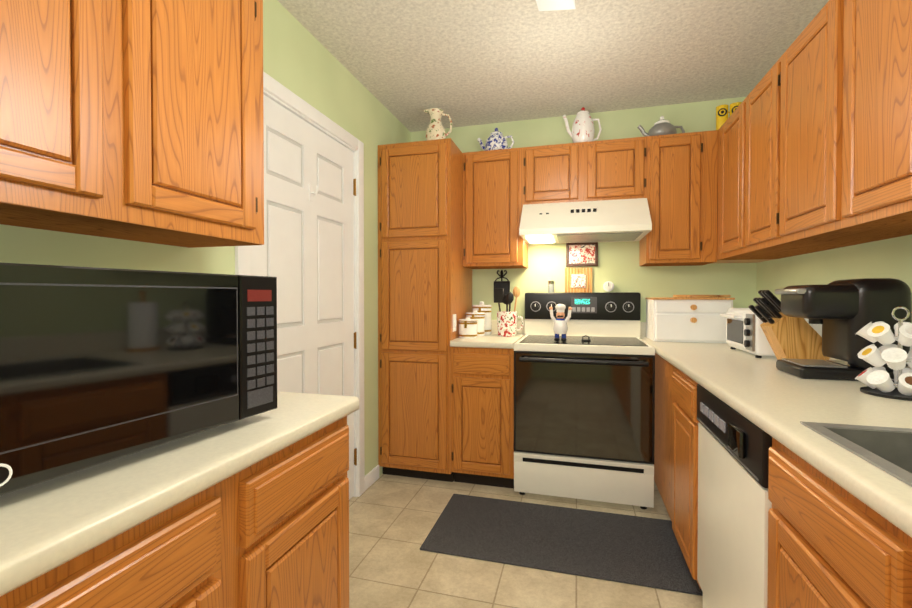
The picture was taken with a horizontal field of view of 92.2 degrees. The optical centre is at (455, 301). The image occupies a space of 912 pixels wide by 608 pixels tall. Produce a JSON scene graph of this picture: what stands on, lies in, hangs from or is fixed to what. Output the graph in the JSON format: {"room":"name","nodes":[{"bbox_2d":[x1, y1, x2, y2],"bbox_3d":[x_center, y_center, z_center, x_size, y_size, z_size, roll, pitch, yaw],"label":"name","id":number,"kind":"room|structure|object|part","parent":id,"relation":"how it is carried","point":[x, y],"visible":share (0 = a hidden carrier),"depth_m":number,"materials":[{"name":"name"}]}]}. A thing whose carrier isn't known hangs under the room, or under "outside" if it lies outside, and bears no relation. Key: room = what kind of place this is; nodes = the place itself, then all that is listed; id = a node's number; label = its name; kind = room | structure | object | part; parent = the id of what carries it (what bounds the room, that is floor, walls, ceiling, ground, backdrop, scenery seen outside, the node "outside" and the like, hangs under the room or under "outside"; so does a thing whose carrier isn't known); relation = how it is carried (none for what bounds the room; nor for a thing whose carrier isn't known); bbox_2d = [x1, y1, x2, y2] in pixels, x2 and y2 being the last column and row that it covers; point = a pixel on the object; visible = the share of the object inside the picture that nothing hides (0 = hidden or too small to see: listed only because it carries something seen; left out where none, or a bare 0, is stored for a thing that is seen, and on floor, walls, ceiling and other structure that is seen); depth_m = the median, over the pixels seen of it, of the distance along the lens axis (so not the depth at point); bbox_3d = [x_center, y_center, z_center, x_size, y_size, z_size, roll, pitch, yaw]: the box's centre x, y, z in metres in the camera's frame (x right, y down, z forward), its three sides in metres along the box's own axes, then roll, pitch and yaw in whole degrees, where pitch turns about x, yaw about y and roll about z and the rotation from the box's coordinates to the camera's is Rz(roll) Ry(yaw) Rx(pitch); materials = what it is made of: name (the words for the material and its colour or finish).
{"room":"kitchen","nodes":[
{"label":"kitchen","id":0,"kind":"room"},
{"bbox_2d":[0,0,410,475],"bbox_3d":[-1.014,-0.057,1.221,0.100,2.470,4.630,0,1,15],"label":"wall","id":1,"kind":"structure","parent":0,"point":[300,60],"depth_m":2.07,"materials":[{"name":"green paint"}]},
{"bbox_2d":[0,0,131,231],"bbox_3d":[-0.928,-0.579,0.743,0.312,0.816,0.470,0,1,15],"label":"upper cabinet","id":2,"kind":"object","parent":1,"relation":"attached to","point":[66,65],"depth_m":0.85,"materials":[{"name":"brown wood"}]},
{"bbox_2d":[67,0,263,247],"bbox_3d":[-0.804,-0.585,1.197,0.312,0.816,0.472,0,1,15],"label":"upper cabinet","id":3,"kind":"object","parent":1,"relation":"attached to","point":[137,120],"depth_m":1.13,"materials":[{"name":"brown wood"}]},
{"bbox_2d":[235,71,364,499],"bbox_3d":[-0.724,0.110,2.170,0.158,2.112,1.024,0,1,15],"label":"door","id":4,"kind":"structure","parent":1,"relation":"attached to","point":[309,254],"depth_m":2.19,"materials":[{"name":"white paint"}]},
{"bbox_2d":[365,465,378,490],"bbox_3d":[-0.707,1.124,2.143,0.012,0.085,1.523,0,1,15],"label":"baseboard","id":5,"kind":"structure","parent":1,"relation":"attached to","point":[371,476],"depth_m":2.76,"materials":[{"name":"white paint"}]},
{"bbox_2d":[458,317,477,338],"bbox_3d":[0.079,0.174,2.904,0.130,0.138,0.130,0,1,15],"label":"canister","id":6,"kind":"object","parent":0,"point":[467,327],"visible":1,"depth_m":2.85,"materials":[{"name":"white ceramic"}]},
{"bbox_2d":[465,310,484,336],"bbox_3d":[0.133,0.150,3.044,0.138,0.182,0.139,0,1,15],"label":"medium canister","id":7,"kind":"object","parent":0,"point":[478,316],"visible":0.71,"depth_m":2.99,"materials":[{"name":"white ceramic"}]},
{"bbox_2d":[472,301,491,334],"bbox_3d":[0.187,0.121,3.184,0.146,0.236,0.147,0,1,15],"label":"canister","id":8,"kind":"object","parent":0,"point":[484,308],"visible":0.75,"depth_m":3.13,"materials":[{"name":"white ceramic"}]},
{"bbox_2d":[494,286,523,336],"bbox_3d":[0.363,0.069,3.027,0.212,0.344,0.141,0,1,15],"label":"utensil crock","id":9,"kind":"object","parent":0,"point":[506,323],"visible":1,"depth_m":2.99,"materials":[{"name":"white ceramic"}]},
{"bbox_2d":[349,474,702,607],"bbox_3d":[0.174,1.212,0.910,2.565,0.060,4.830,0,1,15],"label":"floor","id":10,"kind":"structure","parent":0,"point":[393,519],"depth_m":1.91,"materials":[{"name":"tile"}]},
{"bbox_2d":[0,575,19,607],"bbox_3d":[-0.862,0.751,0.329,0.667,0.877,0.452,0,1,15],"label":"base cabinet","id":11,"kind":"object","parent":10,"relation":"on","point":[9,588],"depth_m":0.48,"materials":[{"name":"brown wood"}]},
{"bbox_2d":[4,459,251,607],"bbox_3d":[-0.774,0.747,0.650,0.667,0.877,0.472,0,1,15],"label":"base cabinet","id":12,"kind":"object","parent":10,"relation":"on","point":[251,512],"depth_m":0.65,"materials":[{"name":"brown wood"}]},
{"bbox_2d":[0,391,351,574],"bbox_3d":[-0.887,0.294,0.267,0.648,0.037,2.150,0,1,15],"label":"countertop","id":13,"kind":"structure","parent":12,"relation":"on","point":[35,519],"depth_m":0.66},
{"bbox_2d":[0,262,276,494],"bbox_3d":[-0.693,0.108,0.828,0.404,0.321,0.542,0,1,22],"label":"microwave","id":14,"kind":"object","parent":13,"relation":"in","point":[100,365],"visible":1,"depth_m":0.69,"materials":[{"name":"black plastic"}]},
{"bbox_2d":[240,403,358,607],"bbox_3d":[-0.655,0.741,1.085,0.667,0.877,0.430,0,1,15],"label":"base cabinet","id":15,"kind":"object","parent":10,"relation":"on","point":[300,482],"depth_m":0.98,"materials":[{"name":"brown wood"}]},
{"bbox_2d":[378,138,471,481],"bbox_3d":[-0.196,0.070,3.079,0.493,2.171,0.612,0,1,15],"label":"pantry cabinet","id":16,"kind":"object","parent":10,"relation":"on","point":[424,285],"visible":0.98,"depth_m":2.79,"materials":[{"name":"brown wood"}]},
{"bbox_2d":[424,108,451,140],"bbox_3d":[-0.122,-1.153,2.948,0.188,0.276,0.139,0,1,15],"label":"pitcher","id":17,"kind":"object","parent":16,"relation":"on","point":[435,129],"visible":0.85,"depth_m":2.91,"materials":[{"name":"ceramic"}]},
{"bbox_2d":[453,314,456,331],"bbox_3d":[-0.005,0.139,2.808,0.014,0.110,0.070,0,1,15],"label":"outlet","id":18,"kind":"object","parent":16,"relation":"attached to","point":[454,322],"visible":0.94,"depth_m":2.80,"materials":[{"name":"white plastic"}]},
{"bbox_2d":[450,320,524,488],"bbox_3d":[0.233,0.650,2.960,0.397,1.014,0.628,0,1,15],"label":"base cabinet","id":19,"kind":"object","parent":10,"relation":"on","point":[482,410],"visible":0.83,"depth_m":2.68,"materials":[{"name":"brown wood"}]},
{"bbox_2d":[450,320,524,348],"bbox_3d":[0.233,0.211,2.955,0.397,0.137,0.628,0,1,15],"label":"countertop","id":20,"kind":"structure","parent":19,"relation":"on","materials":[{"name":"laminate"}]},
{"bbox_2d":[420,494,702,595],"bbox_3d":[0.488,1.161,2.185,1.205,0.008,0.595,0,1,15],"label":"rug","id":21,"kind":"object","parent":10,"relation":"on","point":[635,550],"visible":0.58,"depth_m":2.12,"materials":[{"name":"grey fabric"}]},
{"bbox_2d":[514,281,654,508],"bbox_3d":[0.783,0.512,2.755,0.758,1.294,0.728,0,1,15],"label":"stove","id":22,"kind":"object","parent":10,"relation":"on","point":[584,420],"depth_m":2.48,"materials":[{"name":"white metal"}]},
{"bbox_2d":[548,281,554,292],"bbox_3d":[0.671,-0.102,3.091,0.046,0.082,0.046,0,1,15],"label":"spice jar","id":23,"kind":"object","parent":22,"relation":"on","point":[551,286],"visible":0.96,"depth_m":3.07,"materials":[{"name":"clear glass"}]},
{"bbox_2d":[549,304,571,341],"bbox_3d":[0.625,0.129,2.624,0.134,0.226,0.083,0,1,15],"label":"chef figurine","id":24,"kind":"object","parent":22,"relation":"on","point":[560,325],"visible":1,"depth_m":2.60,"materials":[{"name":"white ceramic"}]},
{"bbox_2d":[581,335,590,340],"bbox_3d":[0.788,0.224,2.664,0.055,0.034,0.040,0,1,15],"label":"spoon rest","id":25,"kind":"object","parent":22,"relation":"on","point":[582,339],"visible":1,"depth_m":2.66,"materials":[{"name":"metal"}]},
{"bbox_3d":[1.053,-0.102,3.031,0.072,0.072,0.037,0,1,15],"label":"timer clock","id":26,"kind":"part","parent":22,"relation":"part of","materials":[{"name":"white plastic"}]},
{"bbox_2d":[641,338,671,510],"bbox_3d":[1.453,0.725,2.402,0.687,0.877,1.060,0,1,15],"label":"base cabinet","id":27,"kind":"object","parent":10,"relation":"on","point":[661,360],"depth_m":2.38,"materials":[{"name":"brown wood"}]},
{"bbox_2d":[697,384,771,607],"bbox_3d":[1.119,0.731,1.260,0.670,0.854,0.604,0,1,15],"label":"dishwasher","id":28,"kind":"object","parent":10,"relation":"on","point":[734,502],"visible":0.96,"depth_m":1.27,"materials":[{"name":"white plastic"}]},
{"bbox_2d":[668,362,907,607],"bbox_3d":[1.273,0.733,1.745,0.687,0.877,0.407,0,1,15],"label":"base cabinet","id":29,"kind":"object","parent":10,"relation":"on","point":[807,567],"depth_m":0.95,"materials":[{"name":"brown wood"}]},
{"bbox_2d":[644,338,911,529],"bbox_3d":[1.037,0.287,0.843,0.668,0.037,4.278,0,1,15],"label":"countertop","id":30,"kind":"structure","parent":29,"relation":"on","point":[774,398],"depth_m":1.13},
{"bbox_2d":[645,297,734,342],"bbox_3d":[1.440,0.111,2.736,0.435,0.267,0.342,0,1,15],"label":"bread box","id":31,"kind":"object","parent":30,"relation":"in","point":[687,319],"visible":1,"depth_m":2.60,"materials":[{"name":"white paint"}]},
{"bbox_2d":[673,295,730,296],"bbox_3d":[1.522,-0.032,2.729,0.315,0.016,0.250,0,1,15],"label":"cutting board","id":32,"kind":"object","parent":31,"relation":"on","point":[701,295],"visible":1,"depth_m":2.65,"materials":[{"name":"brown wood"}]},
{"bbox_2d":[720,308,821,357],"bbox_3d":[1.491,0.145,2.102,0.323,0.215,0.390,0,1,15],"label":"toaster oven","id":33,"kind":"object","parent":30,"relation":"in","point":[744,331],"visible":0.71,"depth_m":2.00,"materials":[{"name":"white plastic"}]},
{"bbox_2d":[748,290,825,360],"bbox_3d":[1.338,0.106,1.770,0.253,0.301,0.110,0,1,15],"label":"knife block","id":34,"kind":"object","parent":30,"relation":"in","point":[787,337],"visible":0.92,"depth_m":1.73,"materials":[{"name":"brown wood"}]},
{"bbox_2d":[775,278,911,381],"bbox_3d":[1.320,0.092,1.520,0.315,0.335,0.240,0,1,15],"label":"coffee maker","id":35,"kind":"object","parent":30,"relation":"in","point":[843,312],"visible":0.83,"depth_m":1.44,"materials":[{"name":"black plastic"}]},
{"bbox_2d":[796,418,911,607],"bbox_3d":[0.886,0.356,0.474,0.517,0.175,0.865,0,1,15],"label":"sink","id":36,"kind":"object","parent":30,"relation":"in","point":[881,544],"depth_m":0.74,"materials":[{"name":"brown wood"}]},
{"bbox_2d":[855,306,911,400],"bbox_3d":[1.245,0.138,1.230,0.187,0.249,0.184,0,1,15],"label":"pod carousel","id":37,"kind":"object","parent":30,"relation":"in","point":[877,380],"visible":1,"depth_m":1.22,"materials":[{"name":"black plastic"}]},
{"bbox_2d":[277,0,828,131],"bbox_3d":[0.174,-1.318,0.879,2.565,0.060,4.830,0,1,15],"label":"ceiling","id":38,"kind":"structure","parent":0,"point":[407,63],"depth_m":2.29,"materials":[{"name":"white paint"}]},
{"bbox_2d":[536,0,575,10],"bbox_3d":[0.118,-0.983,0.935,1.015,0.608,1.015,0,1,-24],"label":"ceiling light","id":39,"kind":"object","parent":38,"relation":"hanging from","point":[547,5],"visible":1,"depth_m":1.51,"materials":[{"name":"white paint"}]},
{"bbox_2d":[411,97,756,321],"bbox_3d":[0.800,-0.081,3.175,2.565,2.470,0.100,0,1,15],"label":"wall","id":40,"kind":"structure","parent":0,"point":[620,268],"depth_m":3.04,"materials":[{"name":"green paint"}]},
{"bbox_2d":[463,147,527,268],"bbox_3d":[0.282,-0.627,3.090,0.413,0.777,0.322,0,1,15],"label":"upper cabinet","id":41,"kind":"object","parent":40,"relation":"attached to","point":[492,179],"depth_m":2.94,"materials":[{"name":"brown wood"}]},
{"bbox_2d":[477,128,513,150],"bbox_3d":[0.278,-1.117,3.088,0.275,0.200,0.165,0,1,15],"label":"teapot","id":42,"kind":"object","parent":41,"relation":"on","point":[496,140],"visible":0.71,"depth_m":3.03,"materials":[{"name":"ceramic"}]},
{"bbox_2d":[494,270,509,295],"bbox_3d":[0.336,-0.120,3.230,0.120,0.223,0.035,0,1,15],"label":"sign","id":43,"kind":"object","parent":40,"relation":"attached to","point":[505,285],"visible":0.79,"depth_m":3.23,"materials":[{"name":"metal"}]},
{"bbox_2d":[523,142,586,204],"bbox_3d":[0.663,-0.824,2.983,0.378,0.381,0.322,0,1,15],"label":"upper cabinet","id":44,"kind":"object","parent":40,"relation":"attached to","point":[557,173],"depth_m":2.83,"materials":[{"name":"brown wood"}]},
{"bbox_2d":[562,107,601,142],"bbox_3d":[0.842,-1.154,2.933,0.253,0.278,0.150,0,1,15],"label":"teapot","id":45,"kind":"object","parent":44,"relation":"on","point":[583,129],"visible":0.75,"depth_m":2.88,"materials":[{"name":"ceramic"}]},
{"bbox_2d":[565,268,591,292],"bbox_3d":[0.863,-0.142,3.091,0.186,0.185,0.018,0,1,15],"label":"trivet","id":46,"kind":"object","parent":40,"relation":"attached to","point":[578,280],"visible":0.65,"depth_m":3.08,"materials":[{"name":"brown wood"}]},
{"bbox_2d":[566,242,597,266],"bbox_3d":[0.885,-0.330,3.084,0.215,0.170,0.018,0,1,15],"label":"picture frame","id":47,"kind":"object","parent":40,"relation":"attached to","point":[581,254],"visible":0.98,"depth_m":3.08,"materials":[{"name":"brown wood"}]},
{"bbox_2d":[519,198,651,244],"bbox_3d":[0.818,-0.515,2.837,0.749,0.228,0.528,0,1,15],"label":"range hood","id":48,"kind":"object","parent":40,"relation":"attached to","point":[623,220],"visible":0.98,"depth_m":2.67,"materials":[{"name":"white metal"}]},
{"bbox_2d":[587,136,650,200],"bbox_3d":[1.027,-0.823,2.883,0.377,0.381,0.322,0,1,15],"label":"upper cabinet","id":49,"kind":"object","parent":40,"relation":"attached to","point":[617,169],"depth_m":2.72,"materials":[{"name":"brown wood"}]},
{"bbox_2d":[640,322,646,337],"bbox_3d":[1.578,0.193,2.902,0.677,0.100,0.018,0,1,15],"label":"backsplash","id":50,"kind":"structure","parent":40,"relation":"attached to","point":[642,324],"depth_m":2.98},
{"bbox_2d":[639,130,717,265],"bbox_3d":[1.396,-0.623,2.784,0.388,0.777,0.322,0,1,15],"label":"upper cabinet","id":51,"kind":"object","parent":40,"relation":"attached to","point":[672,178],"depth_m":2.63,"materials":[{"name":"brown wood"}]},
{"bbox_2d":[637,116,684,136],"bbox_3d":[1.310,-1.097,2.805,0.290,0.168,0.172,0,1,15],"label":"teapot","id":52,"kind":"object","parent":51,"relation":"on","point":[662,126],"visible":0.73,"depth_m":2.75,"materials":[{"name":"silver metal"}]},
{"bbox_2d":[756,235,911,322],"bbox_3d":[1.363,-0.049,0.569,0.100,2.470,4.630,0,1,15],"label":"wall","id":53,"kind":"structure","parent":0,"point":[889,258],"depth_m":1.91,"materials":[{"name":"green paint"}]},
{"bbox_2d":[714,170,767,262],"bbox_3d":[1.705,-0.628,2.625,0.326,0.766,0.465,0,1,15],"label":"upper cabinet","id":54,"kind":"object","parent":53,"relation":"attached to","point":[718,261],"depth_m":2.64,"materials":[{"name":"brown wood"}]},
{"bbox_2d":[716,102,741,129],"bbox_3d":[1.633,-1.086,2.599,0.161,0.150,0.086,0,1,15],"label":"canisters","id":55,"kind":"object","parent":54,"relation":"on","point":[722,111],"visible":0.54,"depth_m":2.59,"materials":[{"name":"yellow ceramic"}]},
{"bbox_2d":[717,112,790,259],"bbox_3d":[1.600,-0.623,2.241,0.326,0.766,0.437,0,1,15],"label":"upper cabinet","id":56,"kind":"object","parent":53,"relation":"attached to","point":[725,226],"depth_m":2.40,"materials":[{"name":"brown wood"}]},
{"bbox_2d":[734,75,834,255],"bbox_3d":[1.511,-0.619,1.916,0.326,0.766,0.514,0,1,15],"label":"upper cabinet","id":57,"kind":"object","parent":53,"relation":"attached to","point":[750,116],"depth_m":2.07,"materials":[{"name":"brown wood"}]},
{"bbox_2d":[766,14,911,247],"bbox_3d":[1.404,-0.614,1.526,0.326,0.766,0.564,0,1,15],"label":"upper cabinet","id":58,"kind":"object","parent":53,"relation":"attached to","point":[815,142],"depth_m":1.66,"materials":[{"name":"brown wood"}]},
{"bbox_2d":[818,0,911,235],"bbox_3d":[1.302,-0.609,1.155,0.326,0.766,0.492,0,1,15],"label":"upper cabinet","id":59,"kind":"object","parent":53,"relation":"attached to","point":[865,46],"depth_m":1.25,"materials":[{"name":"brown wood"}]}
]}

